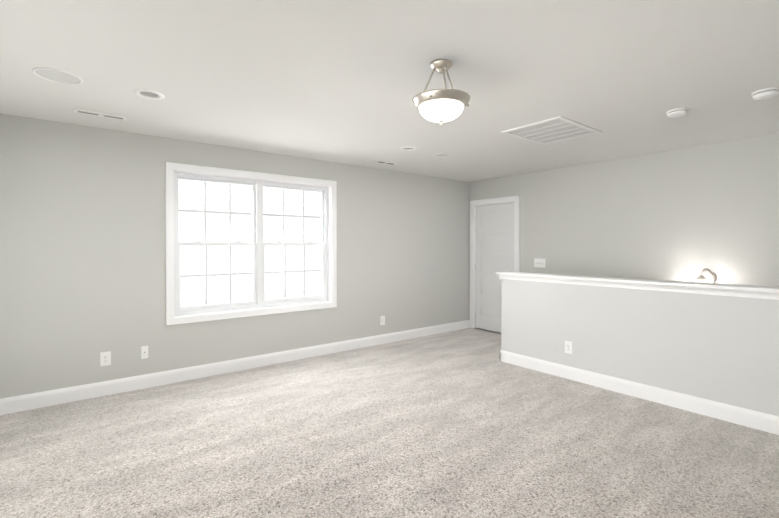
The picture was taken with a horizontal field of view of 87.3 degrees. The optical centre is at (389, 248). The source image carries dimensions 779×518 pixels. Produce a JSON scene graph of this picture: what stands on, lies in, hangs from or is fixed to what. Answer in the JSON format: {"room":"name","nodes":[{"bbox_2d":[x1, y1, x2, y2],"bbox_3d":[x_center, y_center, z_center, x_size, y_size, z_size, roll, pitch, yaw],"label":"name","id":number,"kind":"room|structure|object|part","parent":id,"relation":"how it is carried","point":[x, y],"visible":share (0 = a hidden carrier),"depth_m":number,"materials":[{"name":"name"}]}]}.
{"room":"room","nodes":[
{"label":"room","id":0,"kind":"room"},
{"bbox_2d":[0,113,469,398],"bbox_3d":[-0.989,0.110,5.106,6.110,2.440,0.150,0,1,-38],"label":"wall","id":1,"kind":"structure","parent":0,"point":[82,249],"depth_m":3.92,"materials":[{"name":"grey paint"}]},
{"bbox_2d":[100,351,110,365],"bbox_3d":[-2.601,1.005,3.742,0.080,0.127,0.008,0,1,-38],"label":"electrical outlet","id":2,"kind":"object","parent":1,"relation":"attached to","point":[105,358],"visible":1,"depth_m":3.74,"materials":[{"name":"white plastic"}]},
{"bbox_2d":[141,345,147,358],"bbox_3d":[-2.355,0.994,3.931,0.062,0.122,0.015,0,1,-38],"label":"outlet","id":3,"kind":"object","parent":1,"relation":"attached to","point":[144,352],"visible":1,"depth_m":3.93,"materials":[{"name":"white plastic"}]},
{"bbox_2d":[0,320,469,414],"bbox_3d":[-0.933,1.266,5.044,5.810,0.130,0.030,0,1,-38],"label":"baseboard","id":4,"kind":"structure","parent":1,"relation":"attached to","point":[8,405],"depth_m":4.21,"materials":[{"name":"white wood"}]},
{"bbox_2d":[165,162,336,324],"bbox_3d":[-1.490,-0.057,4.691,1.944,1.614,0.169,0,1,-38],"label":"window","id":5,"kind":"structure","parent":1,"relation":"in","point":[170,167],"depth_m":4.65,"materials":[{"name":"white wood"}]},
{"bbox_3d":[-1.519,-0.067,4.728,1.666,1.317,0.042,0,1,-38],"label":"window muntins","id":6,"kind":"part","parent":5,"relation":"part of","materials":[{"name":"white wood"}]},
{"bbox_3d":[-1.519,-0.057,4.728,1.720,1.390,0.058,0,1,-38],"label":"window sashes","id":7,"kind":"part","parent":5,"relation":"part of","materials":[{"name":"white wood"}]},
{"bbox_2d":[380,316,384,324],"bbox_3d":[-0.095,1.000,5.716,0.080,0.127,0.008,0,1,-38],"label":"electrical outlet","id":8,"kind":"object","parent":1,"relation":"attached to","point":[382,320],"visible":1,"depth_m":5.71,"materials":[{"name":"white plastic"}]},
{"bbox_2d":[0,328,778,517],"bbox_3d":[0.667,1.471,3.015,6.110,0.250,5.500,0,1,-38],"label":"floor","id":9,"kind":"structure","parent":0,"point":[464,423],"depth_m":2.76,"materials":[{"name":"carpet"}]},
{"bbox_2d":[0,0,778,181],"bbox_3d":[0.667,-1.194,2.996,6.110,0.200,5.500,0,1,-38],"label":"ceiling","id":10,"kind":"structure","parent":0,"point":[342,81],"depth_m":2.54,"materials":[{"name":"white paint"}]},
{"bbox_2d":[32,67,82,83],"bbox_3d":[-2.085,-1.087,2.571,0.250,0.008,0.250,0,1,-38],"label":"ceiling speaker","id":11,"kind":"object","parent":10,"relation":"attached to","point":[57,75],"visible":1,"depth_m":2.56,"materials":[{"name":"white plastic"}]},
{"bbox_2d":[73,108,127,120],"bbox_3d":[-2.345,-1.092,3.321,0.360,0.010,0.100,0,1,-38],"label":"ceiling vent","id":12,"kind":"object","parent":10,"relation":"in","point":[99,114],"visible":1,"depth_m":3.30,"materials":[{"name":"white plastic"}]},
{"bbox_2d":[133,89,164,99],"bbox_3d":[-1.699,-1.145,2.888,0.196,0.116,0.196,0,1,-38],"label":"recessed light","id":13,"kind":"object","parent":10,"relation":"in","point":[149,94],"visible":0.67,"depth_m":2.91,"materials":[{"name":"white plastic"}]},
{"bbox_2d":[374,160,397,164],"bbox_3d":[-0.046,-1.106,5.235,0.320,0.010,0.100,0,1,-38],"label":"ceiling vent","id":14,"kind":"object","parent":10,"relation":"in","point":[385,162],"visible":1,"depth_m":5.20,"materials":[{"name":"white plastic"}]},
{"bbox_2d":[400,147,416,150],"bbox_3d":[0.208,-1.157,4.499,0.196,0.116,0.196,0,1,-38],"label":"recessed light","id":15,"kind":"object","parent":10,"relation":"in","point":[408,148],"visible":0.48,"depth_m":4.53,"materials":[{"name":"white plastic"}]},
{"bbox_2d":[412,59,469,125],"bbox_3d":[0.304,-0.907,2.406,0.340,0.365,0.340,0,1,-38],"label":"ceiling light","id":16,"kind":"object","parent":10,"relation":"attached to","point":[441,105],"visible":1,"depth_m":2.33,"materials":[{"name":"white glass"}]},
{"bbox_3d":[0.304,-0.805,2.406,0.262,0.100,0.262,0,1,-38],"label":"lamp shade","id":17,"kind":"part","parent":16,"relation":"part of","materials":[{"name":"white glass"}]},
{"bbox_2d":[433,153,449,156],"bbox_3d":[0.616,-1.104,4.815,0.200,0.008,0.200,0,1,-38],"label":"ceiling speaker","id":18,"kind":"object","parent":10,"relation":"attached to","point":[441,155],"visible":0.98,"depth_m":4.81,"materials":[{"name":"white plastic"}]},
{"bbox_2d":[435,154,448,156],"bbox_3d":[0.616,-1.104,4.815,0.170,0.002,0.170,0,1,-38],"label":"grille","id":19,"kind":"object","parent":18,"relation":"attached to","point":[436,155],"depth_m":4.82,"materials":[{"name":"white metal"}]},
{"bbox_2d":[501,116,601,144],"bbox_3d":[1.521,-1.098,3.828,0.740,0.016,0.590,0,1,-38],"label":"ceiling vent","id":20,"kind":"object","parent":10,"relation":"in","point":[553,130],"visible":1,"depth_m":3.80,"materials":[{"name":"white metal"}]},
{"bbox_2d":[666,108,689,117],"bbox_3d":[2.288,-1.075,3.242,0.152,0.042,0.152,0,1,-38],"label":"smoke detector","id":21,"kind":"object","parent":10,"relation":"attached to","point":[677,113],"visible":1,"depth_m":3.20,"materials":[{"name":"white plastic"}]},
{"bbox_2d":[751,87,778,99],"bbox_3d":[2.610,-1.072,2.834,0.152,0.042,0.152,0,1,-38],"label":"smoke detector","id":22,"kind":"object","parent":10,"relation":"attached to","point":[766,93],"visible":1,"depth_m":2.80,"materials":[{"name":"white plastic"}]},
{"bbox_2d":[469,133,778,332],"bbox_3d":[3.008,1.562,4.861,0.150,5.340,5.500,0,1,-38],"label":"wall","id":23,"kind":"structure","parent":0,"point":[688,214],"depth_m":4.65,"materials":[{"name":"grey paint"}]},
{"bbox_2d":[476,202,513,332],"bbox_3d":[1.653,0.300,6.457,0.102,2.015,0.754,0,1,-38],"label":"door","id":24,"kind":"structure","parent":23,"relation":"in","point":[494,238],"depth_m":6.51,"materials":[{"name":"white paint"}]},
{"bbox_2d":[470,195,519,328],"bbox_3d":[1.698,0.260,6.493,0.174,2.120,0.940,0,1,-38],"label":"door frame","id":25,"kind":"structure","parent":23,"relation":"attached to","point":[514,199],"depth_m":6.75,"materials":[{"name":"white wood"}]},
{"bbox_2d":[534,258,544,267],"bbox_3d":[2.138,0.200,5.820,0.016,0.127,0.176,0,1,-38],"label":"switch plate","id":26,"kind":"object","parent":23,"relation":"attached to","point":[540,263],"visible":1,"depth_m":5.82,"materials":[{"name":"white plastic"}]},
{"bbox_2d":[696,268,716,282],"bbox_3d":[3.291,0.281,4.249,0.150,0.157,0.151,0,1,-38],"label":"wall sconce","id":27,"kind":"object","parent":23,"relation":"attached to","point":[712,277],"visible":1,"depth_m":4.25,"materials":[{"name":"white glass"}]},
{"bbox_3d":[3.249,0.291,4.255,0.091,0.068,0.091,0,1,-38],"label":"lamp shade","id":28,"kind":"part","parent":27,"relation":"part of","materials":[{"name":"silver metal"}]},
{"bbox_2d":[501,279,778,415],"bbox_3d":[2.505,2.277,3.477,0.120,3.930,3.640,0,1,-38],"label":"wall","id":29,"kind":"structure","parent":0,"point":[721,349],"depth_m":3.57,"materials":[{"name":"white paint"}]},
{"bbox_2d":[565,341,571,353],"bbox_3d":[1.842,1.012,4.205,0.008,0.127,0.080,0,1,-38],"label":"outlet","id":30,"kind":"object","parent":29,"relation":"attached to","point":[569,349],"visible":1,"depth_m":4.20,"materials":[{"name":"white plastic"}]},
{"bbox_2d":[496,271,778,299],"bbox_3d":[2.494,0.338,3.476,0.188,0.052,3.674,0,1,-38],"label":"trim","id":31,"kind":"structure","parent":29,"relation":"attached to","point":[748,294],"depth_m":3.57,"materials":[{"name":"white wood"}]},
{"bbox_2d":[500,350,778,434],"bbox_3d":[2.456,1.278,3.439,0.034,0.130,3.654,0,1,-38],"label":"baseboard","id":32,"kind":"structure","parent":29,"relation":"attached to","point":[765,422],"depth_m":3.57,"materials":[{"name":"white wood"}]},
{"label":"outside","id":33,"kind":"structure","parent":0,"visible":0},
{"bbox_2d":[178,179,321,306],"bbox_3d":[-2.806,-1.200,9.171,20.000,13.000,0.200,0,1,-38],"label":"window panes","id":34,"kind":"structure","parent":33,"point":[189,189],"depth_m":8.76,"materials":[{"name":"clear glass"}]}
]}

